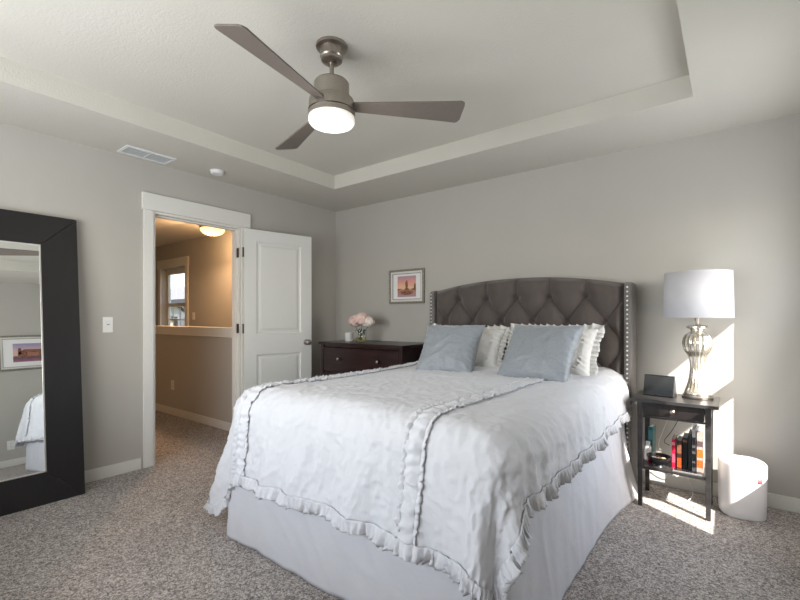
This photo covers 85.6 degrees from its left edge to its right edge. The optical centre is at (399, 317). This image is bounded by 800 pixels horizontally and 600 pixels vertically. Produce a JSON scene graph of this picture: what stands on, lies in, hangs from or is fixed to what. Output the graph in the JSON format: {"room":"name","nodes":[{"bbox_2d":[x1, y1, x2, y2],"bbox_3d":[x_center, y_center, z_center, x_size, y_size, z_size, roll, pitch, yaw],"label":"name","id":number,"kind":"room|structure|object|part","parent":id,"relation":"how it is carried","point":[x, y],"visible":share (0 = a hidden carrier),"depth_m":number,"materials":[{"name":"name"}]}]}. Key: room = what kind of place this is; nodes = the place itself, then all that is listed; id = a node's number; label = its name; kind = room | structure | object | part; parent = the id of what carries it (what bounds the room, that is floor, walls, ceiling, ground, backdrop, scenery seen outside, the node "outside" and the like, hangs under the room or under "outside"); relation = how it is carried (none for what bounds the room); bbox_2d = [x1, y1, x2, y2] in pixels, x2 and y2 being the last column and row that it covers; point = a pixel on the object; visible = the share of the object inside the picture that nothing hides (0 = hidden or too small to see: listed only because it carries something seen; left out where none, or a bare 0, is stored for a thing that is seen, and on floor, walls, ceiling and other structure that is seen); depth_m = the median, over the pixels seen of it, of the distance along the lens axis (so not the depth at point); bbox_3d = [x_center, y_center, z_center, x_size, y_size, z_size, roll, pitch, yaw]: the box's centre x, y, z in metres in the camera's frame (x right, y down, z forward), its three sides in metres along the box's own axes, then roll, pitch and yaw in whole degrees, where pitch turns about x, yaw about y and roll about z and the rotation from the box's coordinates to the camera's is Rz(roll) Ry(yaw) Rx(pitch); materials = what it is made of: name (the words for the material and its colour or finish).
{"room":"bedroom","nodes":[
{"label":"bedroom","id":0,"kind":"room"},
{"bbox_2d":[0,122,335,477],"bbox_3d":[-2.112,-0.030,3.426,0.120,2.440,4.290,0,0,37],"label":"wall","id":1,"kind":"structure","parent":0,"point":[42,174],"depth_m":3.27,"materials":[{"name":"paint"}]},
{"bbox_2d":[63,458,140,482],"bbox_3d":[-2.026,1.146,3.427,0.014,0.088,4.156,0,0,37],"label":"baseboard","id":2,"kind":"structure","parent":1,"relation":"attached to","point":[99,473],"depth_m":3.24,"materials":[{"name":"paint"}]},
{"bbox_2d":[103,317,112,331],"bbox_3d":[-2.182,0.050,3.228,0.010,0.115,0.066,0,0,37],"label":"light switch","id":3,"kind":"object","parent":1,"relation":"attached to","point":[107,321],"visible":1,"depth_m":3.23,"materials":[{"name":"plastic"}]},
{"bbox_2d":[143,209,248,467],"bbox_3d":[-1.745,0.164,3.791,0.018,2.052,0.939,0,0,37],"label":"trim","id":4,"kind":"structure","parent":1,"relation":"attached to","point":[148,215],"depth_m":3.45,"materials":[{"name":"paint"}]},
{"bbox_2d":[141,191,250,228],"bbox_3d":[-1.742,-0.929,3.788,0.026,0.135,0.963,0,0,37],"label":"trim","id":5,"kind":"structure","parent":1,"relation":"attached to","point":[149,201],"depth_m":3.72,"materials":[{"name":"paint"}]},
{"bbox_2d":[237,228,310,392],"bbox_3d":[-1.221,0.168,4.294,0.741,2.025,0.173,0,0,-40],"label":"door","id":6,"kind":"structure","parent":1,"relation":"in","point":[276,326],"depth_m":4.27,"materials":[{"name":"paint"}]},
{"bbox_3d":[-1.207,0.660,4.303,0.468,0.620,0.035,0,0,-40],"label":"panel","id":7,"kind":"part","parent":6,"relation":"part of","materials":[{"name":"paint"}]},
{"bbox_3d":[-1.207,-0.292,4.303,0.468,0.885,0.035,0,0,-40],"label":"panel","id":8,"kind":"part","parent":6,"relation":"part of","materials":[{"name":"paint"}]},
{"bbox_3d":[-0.983,0.250,4.494,0.060,0.060,0.169,0,0,-40],"label":"knob","id":9,"kind":"part","parent":6,"relation":"part of","materials":[{"name":"silver metal"}]},
{"bbox_2d":[155,218,229,246],"bbox_3d":[-3.686,-1.300,5.728,5.180,0.100,2.550,0,0,37],"label":"ceiling","id":10,"kind":"structure","parent":0,"point":[167,232],"depth_m":6.32,"materials":[{"name":"paint"}]},
{"bbox_2d":[199,225,224,236],"bbox_3d":[-2.546,-1.175,5.869,0.330,0.150,0.330,0,0,37],"label":"ceiling lamp","id":11,"kind":"object","parent":10,"relation":"attached to","point":[209,231],"visible":0.82,"depth_m":5.77,"materials":[{"name":"glass"}]},
{"bbox_2d":[155,334,231,422],"bbox_3d":[-3.244,0.695,5.730,4.480,0.990,0.110,0,0,37],"label":"wall","id":12,"kind":"structure","parent":0,"point":[200,367],"depth_m":4.98,"materials":[{"name":"paint"}]},
{"bbox_2d":[155,325,231,337],"bbox_3d":[-3.252,0.153,5.736,4.460,0.103,0.154,0,0,37],"label":"trim","id":13,"kind":"structure","parent":12,"relation":"on","point":[169,330],"depth_m":4.94,"materials":[{"name":"paint"}]},
{"bbox_2d":[155,403,231,430],"bbox_3d":[-3.290,1.146,5.687,4.460,0.088,0.014,0,0,37],"label":"baseboard","id":14,"kind":"structure","parent":12,"relation":"attached to","point":[198,418],"depth_m":4.97,"materials":[{"name":"paint"}]},
{"bbox_2d":[155,231,231,326],"bbox_3d":[-2.917,-0.030,6.650,5.080,2.440,0.150,0,0,37],"label":"wall","id":15,"kind":"structure","parent":0,"point":[210,258],"depth_m":6.60,"materials":[{"name":"paint"}]},
{"bbox_2d":[157,256,188,325],"bbox_3d":[-3.768,-0.335,7.266,1.090,1.310,0.183,0,0,37],"label":"window","id":16,"kind":"structure","parent":15,"relation":"in","point":[177,278],"depth_m":7.37,"materials":[{"name":"paint"}]},
{"bbox_3d":[-3.720,-0.255,7.328,0.760,0.990,0.004,0,0,37],"label":"pane","id":17,"kind":"part","parent":16,"relation":"part of","materials":[{"name":"clear glass"}]},
{"bbox_2d":[0,0,799,211],"bbox_3d":[-0.373,-1.390,2.169,4.170,0.280,4.170,0,0,37],"label":"ceiling","id":18,"kind":"structure","parent":0,"point":[540,83],"depth_m":2.43,"materials":[{"name":"paint"}]},
{"bbox_2d":[117,145,175,164],"bbox_3d":[-1.936,-1.245,3.310,0.190,0.009,0.350,0,0,37],"label":"ceiling vent","id":19,"kind":"object","parent":18,"relation":"in","point":[129,150],"visible":1,"depth_m":3.30,"materials":[{"name":"metal"}]},
{"bbox_2d":[210,169,223,175],"bbox_3d":[-1.556,-1.234,3.674,0.116,0.031,0.116,0,0,37],"label":"smoke detector","id":20,"kind":"object","parent":18,"relation":"attached to","point":[217,172],"visible":1,"depth_m":3.65,"materials":[{"name":"white plastic"}]},
{"bbox_2d":[214,24,464,149],"bbox_3d":[-0.445,-1.173,2.159,1.190,0.413,1.173,0,0,37],"label":"ceiling fan","id":21,"kind":"object","parent":18,"relation":"hanging from","point":[331,109],"visible":1,"depth_m":2.14,"materials":[{"name":"silver metal"}]},
{"bbox_3d":[-0.513,-1.074,1.840,0.154,0.008,0.576,17,7,25],"label":"blade","id":22,"kind":"part","parent":21,"relation":"part of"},
{"bbox_3d":[-0.566,-1.074,2.510,0.154,0.008,0.576,-18,10,-33],"label":"blade","id":23,"kind":"part","parent":21,"relation":"part of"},
{"bbox_3d":[-0.346,-0.993,2.190,0.231,0.051,0.231,0,0,37],"label":"lamp shade","id":24,"kind":"part","parent":21,"relation":"part of","materials":[{"name":"white glass"}]},
{"bbox_3d":[0.040,-1.074,2.228,0.576,0.008,0.154,0,-15,-6],"label":"blade","id":25,"kind":"part","parent":21,"relation":"part of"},
{"bbox_2d":[0,410,799,599],"bbox_3d":[-2.417,1.250,3.735,9.620,0.120,4.470,0,0,37],"label":"floor","id":26,"kind":"structure","parent":0,"point":[148,533],"depth_m":2.21,"materials":[{"name":"carpet"}]},
{"bbox_2d":[0,209,84,516],"bbox_3d":[-2.505,0.253,2.620,0.219,1.882,0.940,0,0,37],"label":"floor mirror","id":27,"kind":"object","parent":26,"relation":"on","point":[41,412],"visible":1,"depth_m":2.81,"materials":[{"name":"brown wood"}]},
{"bbox_2d":[0,242,44,480],"bbox_3d":[-2.502,0.253,2.617,0.007,1.486,0.540,-7,-4,37],"label":"mirror glass","id":28,"kind":"object","parent":27,"relation":"attached to","point":[22,264],"depth_m":2.74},
{"bbox_3d":[-2.566,-0.586,2.667,0.045,0.200,0.936,-7,-4,37],"label":"frame rail","id":29,"kind":"part","parent":27,"relation":"part of","materials":[{"name":"wood"}]},
{"bbox_3d":[-2.443,1.093,2.572,0.045,0.200,0.936,-7,-4,37],"label":"frame rail","id":30,"kind":"part","parent":27,"relation":"part of","materials":[{"name":"wood"}]},
{"bbox_3d":[-2.280,0.253,2.913,0.045,1.882,0.200,-7,-4,37],"label":"frame rail","id":31,"kind":"part","parent":27,"relation":"part of","materials":[{"name":"wood"}]},
{"bbox_2d":[318,340,423,375],"bbox_3d":[-0.251,0.717,4.314,1.090,0.947,0.556,0,0,37],"label":"dresser","id":32,"kind":"object","parent":26,"relation":"on","point":[340,356],"visible":0.39,"depth_m":4.12,"materials":[{"name":"brown wood"}]},
{"bbox_3d":[-0.264,0.667,4.298,0.964,0.240,0.438,0,0,37],"label":"drawer","id":33,"kind":"part","parent":32,"relation":"part of","materials":[{"name":"brown wood"}]},
{"bbox_3d":[-0.647,0.729,4.628,0.040,0.923,0.500,0,0,37],"label":"frame","id":34,"kind":"part","parent":32,"relation":"part of","materials":[{"name":"brown wood"}]},
{"bbox_2d":[345,333,352,340],"bbox_3d":[-0.539,0.199,4.558,0.084,0.088,0.084,0,0,37],"label":"candle","id":35,"kind":"object","parent":32,"relation":"on","point":[348,336],"visible":0.94,"depth_m":4.52,"materials":[{"name":"white wax"}]},
{"bbox_2d":[355,330,365,341],"bbox_3d":[-0.399,0.180,4.387,0.112,0.120,0.112,0,0,37],"label":"vase","id":36,"kind":"object","parent":32,"relation":"on","point":[360,335],"visible":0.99,"depth_m":4.34,"materials":[{"name":"clear glass"}]},
{"bbox_2d":[348,315,359,329],"bbox_3d":[-0.456,0.095,4.417,0.157,0.258,0.145,0,0,37],"label":"peony","id":37,"kind":"object","parent":36,"relation":"in","point":[351,320],"visible":0.48,"depth_m":4.38,"materials":[{"name":"pink plant"}]},
{"bbox_2d":[354,313,367,329],"bbox_3d":[-0.389,0.084,4.354,0.146,0.279,0.151,0,0,-20],"label":"peony","id":38,"kind":"object","parent":36,"relation":"on","point":[360,318],"visible":0.84,"depth_m":4.30,"materials":[{"name":"pink plant"}]},
{"bbox_2d":[362,316,374,329],"bbox_3d":[-0.331,0.102,4.344,0.160,0.245,0.127,0,0,-7],"label":"peony","id":39,"kind":"object","parent":36,"relation":"on","point":[369,321],"visible":0.81,"depth_m":4.30,"materials":[{"name":"beige plant"}]},
{"bbox_3d":[-0.264,0.414,4.298,0.964,0.235,0.438,0,0,37],"label":"drawer","id":40,"kind":"part","parent":32,"relation":"part of","materials":[{"name":"brown wood"}]},
{"bbox_3d":[0.155,0.729,4.013,0.040,0.923,0.500,0,0,37],"label":"frame","id":41,"kind":"part","parent":32,"relation":"part of","materials":[{"name":"brown wood"}]},
{"bbox_2d":[227,277,637,599],"bbox_3d":[0.394,0.432,2.751,1.741,1.515,2.278,0,0,37],"label":"bed","id":42,"kind":"object","parent":26,"relation":"on","point":[344,566],"visible":0.48,"depth_m":2.19,"materials":[{"name":"grey fabric"}]},
{"bbox_2d":[203,361,632,599],"bbox_3d":[0.224,0.740,2.722,1.971,0.801,2.193,0,0,37],"label":"duvet","id":43,"kind":"object","parent":42,"relation":"on","point":[440,468],"visible":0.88,"depth_m":1.75,"materials":[{"name":"white fabric"}]},
{"bbox_2d":[415,324,484,371],"bbox_3d":[0.355,0.227,3.094,0.480,0.356,0.266,0,0,21],"label":"throw pillow","id":44,"kind":"object","parent":43,"relation":"on","point":[445,347],"visible":0.94,"depth_m":3.03,"materials":[{"name":"fabric"}]},
{"bbox_2d":[497,325,584,381],"bbox_3d":[0.879,0.224,2.736,0.488,0.361,0.283,0,0,43],"label":"throw pillow","id":45,"kind":"object","parent":43,"relation":"on","point":[546,352],"visible":0.91,"depth_m":2.65,"materials":[{"name":"fabric"}]},
{"bbox_2d":[421,323,509,366],"bbox_3d":[0.481,0.249,3.404,0.722,0.414,0.278,0,0,33],"label":"pillow sham","id":46,"kind":"object","parent":42,"relation":"on","point":[493,341],"visible":0.27,"depth_m":3.24,"materials":[{"name":"fabric"}]},
{"bbox_2d":[475,329,505,366],"bbox_3d":[0.485,0.250,3.406,0.660,0.385,0.204,0,-31,33],"label":"pillow","id":47,"kind":"object","parent":46,"relation":"on","point":[492,344],"depth_m":3.23,"materials":[{"name":"fabric"}]},
{"bbox_3d":[0.998,0.122,3.568,1.575,0.895,0.241,0,0,37],"label":"headboard","id":48,"kind":"part","parent":42,"relation":"part of","materials":[{"name":"grey fabric"}]},
{"bbox_2d":[502,323,604,375],"bbox_3d":[1.037,0.242,3.022,0.693,0.418,0.271,0,0,41],"label":"pillow sham","id":49,"kind":"object","parent":42,"relation":"on","point":[584,363],"visible":0.29,"depth_m":2.83,"materials":[{"name":"fabric"}]},
{"bbox_2d":[650,478,692,502],"bbox_3d":[1.840,1.038,2.902,0.219,0.296,0.286,0,0,14],"label":"power cable","id":50,"kind":"object","parent":26,"relation":"on","point":[687,478],"visible":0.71,"depth_m":2.85,"materials":[{"name":"white plastic"}]},
{"bbox_2d":[630,390,719,521],"bbox_3d":[1.759,0.850,2.761,0.455,0.680,0.377,0,0,37],"label":"nightstand","id":51,"kind":"object","parent":26,"relation":"on","point":[680,409],"visible":0.92,"depth_m":2.67,"materials":[{"name":"brown wood"}]},
{"bbox_3d":[1.532,0.860,2.754,0.032,0.660,0.032,0,0,37],"label":"leg","id":52,"kind":"part","parent":51,"relation":"part of","materials":[{"name":"grey wood"}]},
{"bbox_2d":[644,441,650,460],"bbox_3d":[1.640,0.877,2.857,0.040,0.122,0.040,0,0,37],"label":"bottle","id":53,"kind":"object","parent":51,"relation":"on","point":[647,448],"visible":0.79,"depth_m":2.85,"materials":[{"name":"white plastic"}]},
{"bbox_3d":[1.713,0.860,2.991,0.032,0.660,0.032,0,0,37],"label":"leg","id":54,"kind":"part","parent":51,"relation":"part of","materials":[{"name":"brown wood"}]},
{"bbox_2d":[648,424,655,451],"bbox_3d":[1.711,0.834,2.933,0.026,0.208,0.101,0,0,41],"label":"book","id":55,"kind":"object","parent":51,"relation":"on","point":[652,428],"visible":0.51,"depth_m":2.90,"materials":[{"name":"paper"}]},
{"bbox_2d":[648,430,651,439],"bbox_3d":[1.678,0.782,2.895,0.023,0.062,0.001,0,0,42],"label":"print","id":56,"kind":"object","parent":55,"relation":"attached to","point":[649,431],"depth_m":2.89},
{"bbox_2d":[646,452,671,466],"bbox_3d":[1.642,0.905,2.742,0.138,0.066,0.138,0,0,37],"label":"bowl","id":57,"kind":"object","parent":51,"relation":"on","point":[658,462],"visible":0.99,"depth_m":2.72,"materials":[{"name":"black ceramic"}]},
{"bbox_2d":[643,374,676,397],"bbox_3d":[1.705,0.442,2.836,0.175,0.135,0.104,0,0,43],"label":"smart display","id":58,"kind":"object","parent":51,"relation":"on","point":[654,385],"visible":1,"depth_m":2.80,"materials":[{"name":"black plastic"}]},
{"bbox_2d":[642,458,704,479],"bbox_3d":[1.762,0.947,2.764,0.365,0.017,0.310,0,0,37],"label":"shelf","id":59,"kind":"object","parent":51,"relation":"attached to","point":[667,468],"depth_m":2.69,"materials":[{"name":"black wood"}]},
{"bbox_3d":[1.751,0.574,2.749,0.317,0.080,0.286,0,0,37],"label":"drawer","id":60,"kind":"part","parent":51,"relation":"part of","materials":[{"name":"grey wood"}]},
{"bbox_2d":[672,435,677,467],"bbox_3d":[1.753,0.848,2.757,0.020,0.180,0.151,0,0,37],"label":"book","id":61,"kind":"object","parent":51,"relation":"on","point":[675,437],"visible":0.76,"depth_m":2.70,"materials":[{"name":"paper"}]},
{"bbox_2d":[677,436,682,468],"bbox_3d":[1.777,0.849,2.739,0.026,0.178,0.151,0,0,37],"label":"book","id":62,"kind":"object","parent":51,"relation":"on","point":[679,440],"visible":0.66,"depth_m":2.68,"materials":[{"name":"paper"}]},
{"bbox_2d":[677,445,680,453],"bbox_3d":[1.732,0.813,2.679,0.023,0.053,0.001,0,0,37],"label":"print","id":63,"kind":"object","parent":62,"relation":"on","point":[678,446],"depth_m":2.68},
{"bbox_2d":[677,457,680,467],"bbox_3d":[1.732,0.897,2.679,0.023,0.060,0.001,0,0,37],"label":"print","id":64,"kind":"object","parent":62,"relation":"attached to","point":[678,458],"depth_m":2.68},
{"bbox_2d":[682,433,687,469],"bbox_3d":[1.804,0.838,2.724,0.026,0.200,0.161,0,0,37],"label":"book","id":65,"kind":"object","parent":51,"relation":"on","point":[685,436],"visible":0.69,"depth_m":2.66,"materials":[{"name":"paper"}]},
{"bbox_2d":[672,467,702,476],"bbox_3d":[1.742,0.933,2.618,0.150,0.011,0.055,0,0,37],"label":"tablet","id":66,"kind":"object","parent":51,"relation":"on","point":[679,470],"visible":1,"depth_m":2.61,"materials":[{"name":"white plastic"}]},
{"bbox_2d":[688,429,691,469],"bbox_3d":[1.826,0.826,2.714,0.016,0.225,0.170,0,0,37],"label":"book","id":67,"kind":"object","parent":51,"relation":"on","point":[690,431],"visible":0.66,"depth_m":2.65,"materials":[{"name":"black paper"}]},
{"bbox_2d":[692,424,697,470],"bbox_3d":[1.843,0.807,2.701,0.020,0.262,0.171,0,0,37],"label":"book","id":68,"kind":"object","parent":51,"relation":"on","point":[694,428],"visible":0.64,"depth_m":2.63,"materials":[{"name":"paper"}]},
{"bbox_2d":[663,269,734,399],"bbox_3d":[1.897,0.101,2.755,0.378,0.818,0.378,0,0,-8],"label":"table lamp","id":69,"kind":"object","parent":51,"relation":"on","point":[707,293],"visible":1,"depth_m":2.66,"materials":[{"name":"white fabric"}]},
{"bbox_3d":[1.897,-0.146,2.755,0.376,0.288,0.376,0,0,37],"label":"lamp shade","id":70,"kind":"part","parent":69,"relation":"part of","materials":[{"name":"fabric"}]},
{"bbox_2d":[696,426,704,472],"bbox_3d":[1.867,0.810,2.683,0.034,0.255,0.171,0,0,37],"label":"book","id":71,"kind":"object","parent":51,"relation":"on","point":[700,432],"visible":0.88,"depth_m":2.62,"materials":[{"name":"paper"}]},
{"bbox_2d":[697,441,702,446],"bbox_3d":[1.815,0.763,2.615,0.031,0.033,0.001,0,0,37],"label":"print","id":72,"kind":"object","parent":71,"relation":"on","point":[699,443],"depth_m":2.61},
{"bbox_2d":[697,449,702,457],"bbox_3d":[1.815,0.822,2.615,0.031,0.048,0.001,0,0,37],"label":"print","id":73,"kind":"object","parent":71,"relation":"on","point":[699,451],"depth_m":2.61},
{"bbox_2d":[697,460,702,467],"bbox_3d":[1.815,0.884,2.615,0.031,0.046,0.001,0,0,37],"label":"print","id":74,"kind":"object","parent":71,"relation":"attached to","point":[699,462],"depth_m":2.61},
{"bbox_3d":[1.812,0.860,2.539,0.032,0.660,0.032,0,0,37],"label":"leg","id":75,"kind":"part","parent":51,"relation":"part of","materials":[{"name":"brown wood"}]},
{"bbox_3d":[1.994,0.860,2.776,0.032,0.660,0.032,0,0,37],"label":"leg","id":76,"kind":"part","parent":51,"relation":"part of","materials":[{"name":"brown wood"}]},
{"bbox_2d":[718,454,767,521],"bbox_3d":[2.088,1.030,2.639,0.231,0.319,0.243,0,0,25],"label":"waste bin","id":77,"kind":"object","parent":26,"relation":"on","point":[742,480],"visible":1,"depth_m":2.55,"materials":[{"name":"plastic"}]},
{"bbox_2d":[336,113,799,498],"bbox_3d":[0.932,-0.185,3.872,4.410,2.750,0.120,0,0,37],"label":"wall","id":78,"kind":"structure","parent":0,"point":[729,199],"depth_m":3.10,"materials":[{"name":"paint"}]},
{"bbox_2d":[389,268,424,303],"bbox_3d":[0.066,-0.325,4.443,0.445,0.350,0.026,0,0,37],"label":"framed picture","id":79,"kind":"object","parent":78,"relation":"attached to","point":[405,285],"visible":1,"depth_m":4.44,"materials":[{"name":"multicoloured paper"}]},
{"bbox_3d":[-0.103,-0.325,4.572,0.020,0.310,0.026,0,0,37],"label":"frame","id":80,"kind":"part","parent":79,"relation":"part of","materials":[{"name":"silver metal"}]},
{"bbox_3d":[0.066,-0.160,4.443,0.445,0.020,0.026,0,0,37],"label":"frame","id":81,"kind":"part","parent":79,"relation":"part of","materials":[{"name":"silver metal"}]},
{"bbox_3d":[0.066,-0.490,4.443,0.445,0.020,0.026,0,0,37],"label":"frame","id":82,"kind":"part","parent":79,"relation":"part of","materials":[{"name":"silver metal"}]},
{"bbox_2d":[398,275,415,296],"bbox_3d":[0.068,-0.325,4.446,0.235,0.215,0.001,0,0,37],"label":"artwork","id":83,"kind":"object","parent":79,"relation":"attached to","point":[406,283],"depth_m":4.44},
{"bbox_3d":[0.235,-0.325,4.314,0.020,0.310,0.026,0,0,37],"label":"frame","id":84,"kind":"part","parent":79,"relation":"part of","materials":[{"name":"silver metal"}]},
{"bbox_2d":[637,468,799,512],"bbox_3d":[0.891,1.146,3.818,4.170,0.088,0.014,0,0,37],"label":"baseboard","id":85,"kind":"structure","parent":78,"relation":"attached to","point":[787,503],"depth_m":2.94,"materials":[{"name":"paint"}]}
]}

